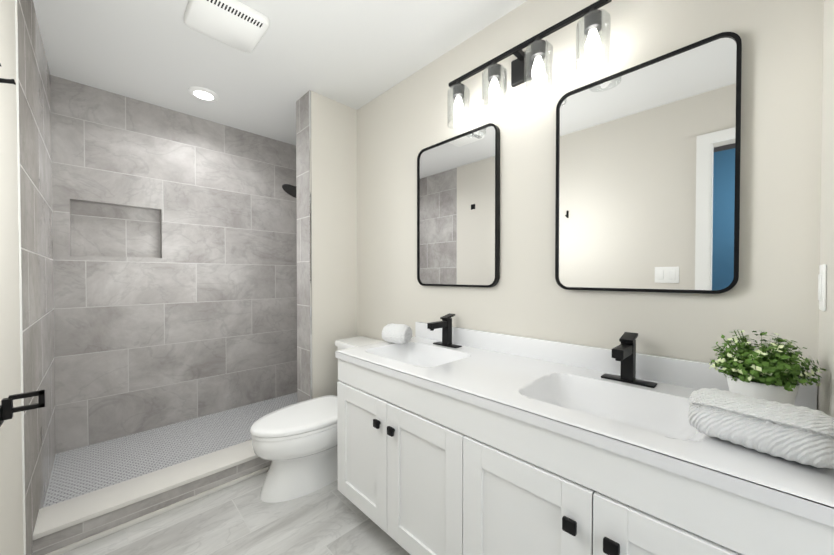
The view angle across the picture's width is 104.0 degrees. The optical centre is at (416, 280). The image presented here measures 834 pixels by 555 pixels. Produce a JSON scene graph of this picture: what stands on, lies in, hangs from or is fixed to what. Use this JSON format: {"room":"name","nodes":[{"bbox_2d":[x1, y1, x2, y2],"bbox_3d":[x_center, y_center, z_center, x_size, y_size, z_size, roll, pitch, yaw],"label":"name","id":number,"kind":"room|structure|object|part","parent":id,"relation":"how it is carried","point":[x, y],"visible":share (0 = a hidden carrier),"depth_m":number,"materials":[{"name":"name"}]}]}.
{"room":"bathroom","nodes":[
{"label":"bathroom","id":0,"kind":"room"},
{"bbox_2d":[0,0,25,554],"bbox_3d":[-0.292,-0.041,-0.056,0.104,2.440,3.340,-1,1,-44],"label":"door","id":1,"kind":"structure","parent":0,"point":[12,507],"depth_m":1.05,"materials":[{"name":"white"}]},
{"bbox_2d":[0,64,15,84],"bbox_3d":[-1.165,-0.586,0.923,0.037,0.064,0.018,-1,1,-44],"label":"robe hook","id":2,"kind":"object","parent":1,"relation":"attached to","point":[8,81],"visible":1,"depth_m":0.92,"materials":[{"name":"black metal"}]},
{"bbox_2d":[0,390,44,426],"bbox_3d":[-1.116,0.357,0.920,0.086,0.076,0.048,-1,1,-44],"label":"paper holder","id":3,"kind":"object","parent":1,"relation":"attached to","point":[7,409],"visible":1,"depth_m":0.91,"materials":[{"name":"black metal"}]},
{"bbox_2d":[17,0,55,554],"bbox_3d":[-1.897,-0.062,1.578,0.100,2.440,1.240,-1,1,-44],"label":"wall tiles","id":4,"kind":"structure","parent":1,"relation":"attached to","point":[36,241],"depth_m":1.48,"materials":[{"name":"grey tile"}]},
{"bbox_2d":[50,75,296,453],"bbox_3d":[-1.754,-0.076,2.656,1.815,2.440,0.100,-1,1,-44],"label":"wall tile","id":5,"kind":"structure","parent":0,"point":[175,263],"depth_m":2.44,"materials":[{"name":"grey tile"}]},
{"bbox_2d":[60,471,409,554],"bbox_3d":[-0.150,1.195,1.038,1.815,0.060,4.680,-1,1,-44],"label":"floor","id":6,"kind":"structure","parent":0,"point":[241,518],"depth_m":1.51,"materials":[{"name":"tile"}]},
{"bbox_2d":[32,440,271,554],"bbox_3d":[-1.195,1.093,1.839,1.247,0.122,0.218,-1,1,-44],"label":"curb","id":7,"kind":"object","parent":6,"relation":"on","point":[68,525],"visible":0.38,"depth_m":1.59,"materials":[{"name":"stone"}]},
{"bbox_2d":[43,392,296,507],"bbox_3d":[-1.428,1.122,2.340,1.615,0.052,0.830,-1,1,-44],"label":"shower floor","id":8,"kind":"structure","parent":6,"relation":"on","point":[77,472],"depth_m":2.11,"materials":[{"name":"tile"}]},
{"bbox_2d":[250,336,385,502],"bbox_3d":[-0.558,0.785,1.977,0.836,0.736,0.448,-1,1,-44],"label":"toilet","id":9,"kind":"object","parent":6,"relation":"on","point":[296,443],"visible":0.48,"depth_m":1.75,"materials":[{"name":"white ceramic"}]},
{"bbox_3d":[-0.642,0.788,1.894,0.601,0.042,0.384,-1,1,-44],"label":"lid","id":10,"kind":"part","parent":9,"relation":"part of","materials":[{"name":"white"}]},
{"bbox_3d":[-0.650,0.804,1.887,0.573,0.018,0.380,-1,1,-44],"label":"seat","id":11,"kind":"part","parent":9,"relation":"part of","materials":[{"name":"white"}]},
{"bbox_2d":[335,322,833,554],"bbox_3d":[0.341,0.713,1.257,0.594,0.898,1.570,-1,1,-44],"label":"bathroom vanity","id":12,"kind":"object","parent":6,"relation":"on","point":[478,442],"visible":0.77,"depth_m":1.00,"materials":[{"name":"white wood"}]},
{"bbox_2d":[382,323,411,343],"bbox_3d":[-0.109,0.291,1.797,0.139,0.105,0.134,0,1,25],"label":"towel","id":13,"kind":"object","parent":12,"relation":"on","point":[397,333],"visible":1,"depth_m":1.75,"materials":[{"name":"white fabric"}]},
{"bbox_2d":[427,313,461,347],"bbox_3d":[0.128,0.263,1.705,0.179,0.166,0.160,-1,1,-44],"label":"faucet","id":14,"kind":"object","parent":12,"relation":"on","point":[445,324],"visible":1,"depth_m":1.72,"materials":[{"name":"black metal"}]},
{"bbox_2d":[601,332,656,387],"bbox_3d":[0.709,0.270,1.112,0.179,0.166,0.160,-1,1,-44],"label":"faucet","id":15,"kind":"object","parent":12,"relation":"on","point":[624,352],"visible":1,"depth_m":1.12,"materials":[{"name":"black metal"}]},
{"bbox_2d":[688,388,833,468],"bbox_3d":[0.726,0.303,0.692,0.124,0.109,0.215,-1,1,-36],"label":"towel","id":16,"kind":"object","parent":12,"relation":"on","point":[799,434],"visible":1,"depth_m":0.65,"materials":[{"name":"white fabric"}]},
{"bbox_2d":[709,330,825,404],"bbox_3d":[0.902,0.244,0.849,0.221,0.224,0.209,-1,1,-44],"label":"plant","id":17,"kind":"object","parent":12,"relation":"on","point":[775,374],"visible":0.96,"depth_m":0.81,"materials":[{"name":"green plant"}]},
{"bbox_2d":[33,0,527,145],"bbox_3d":[-0.150,-1.315,1.005,1.815,0.080,4.680,-1,1,-44],"label":"ceiling","id":18,"kind":"structure","parent":0,"point":[356,54],"depth_m":1.83,"materials":[{"name":"white paint"}]},
{"bbox_2d":[187,86,218,101],"bbox_3d":[-1.476,-1.285,2.254,0.184,0.010,0.184,-1,1,-44],"label":"recessed light","id":19,"kind":"object","parent":18,"relation":"in","point":[204,94],"visible":0.98,"depth_m":2.24,"materials":[{"name":"white plastic"}]},
{"bbox_2d":[184,0,268,52],"bbox_3d":[-0.931,-1.267,1.599,0.310,0.031,0.310,-1,1,-44],"label":"fan","id":20,"kind":"object","parent":18,"relation":"attached to","point":[236,24],"visible":1,"depth_m":1.58,"materials":[{"name":"white plastic"}]},
{"bbox_2d":[296,90,356,402],"bbox_3d":[-0.665,-0.073,2.427,0.382,2.440,0.212,-1,1,-44],"label":"wall","id":21,"kind":"structure","parent":0,"point":[326,162],"depth_m":2.32,"materials":[{"name":"white paint"}]},
{"bbox_2d":[357,0,823,401],"bbox_3d":[0.322,-0.065,1.764,0.100,2.440,2.540,-1,1,-44],"label":"wall","id":22,"kind":"structure","parent":0,"point":[401,125],"depth_m":1.32,"materials":[{"name":"white paint"}]},
{"bbox_2d":[417,123,499,286],"bbox_3d":[0.204,-0.374,1.789,0.027,0.812,0.555,-1,1,-44],"label":"mirror","id":23,"kind":"object","parent":22,"relation":"attached to","point":[458,210],"visible":0.96,"depth_m":1.75,"materials":[{"name":"black mirror"}]},
{"bbox_2d":[447,0,611,128],"bbox_3d":[0.445,-0.910,1.447,0.151,0.234,0.750,-1,1,-44],"label":"sconce","id":24,"kind":"object","parent":22,"relation":"attached to","point":[528,66],"visible":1,"depth_m":1.36,"materials":[{"name":"glass"}]},
{"bbox_2d":[555,32,741,293],"bbox_3d":[0.790,-0.366,1.190,0.027,0.812,0.555,-1,1,-44],"label":"mirror","id":25,"kind":"object","parent":22,"relation":"attached to","point":[648,176],"visible":1,"depth_m":1.14,"materials":[{"name":"black mirror"}]},
{"bbox_2d":[817,0,833,416],"bbox_3d":[0.980,-0.051,0.701,0.650,2.440,0.100,-1,1,-44],"label":"wall","id":26,"kind":"structure","parent":0,"point":[825,403],"depth_m":0.81,"materials":[{"name":"white paint"}]},
{"bbox_2d":[818,264,826,310],"bbox_3d":[1.039,0.018,0.837,0.072,0.118,0.008,-1,1,-44],"label":"light switch","id":27,"kind":"object","parent":26,"relation":"attached to","point":[822,278],"visible":0.98,"depth_m":0.82,"materials":[{"name":"white plastic"}]},
{"bbox_3d":[-0.837,-0.080,2.946,0.100,2.440,0.770,-1,1,-44],"label":"wall tiles","id":28,"kind":"structure","parent":0,"visible":0},
{"bbox_2d":[282,184,295,197],"bbox_3d":[-1.001,-0.808,2.811,0.309,0.200,0.204,-1,1,-44],"label":"shower head","id":29,"kind":"object","parent":28,"relation":"attached to","point":[289,189],"visible":0.5,"depth_m":2.74}
]}

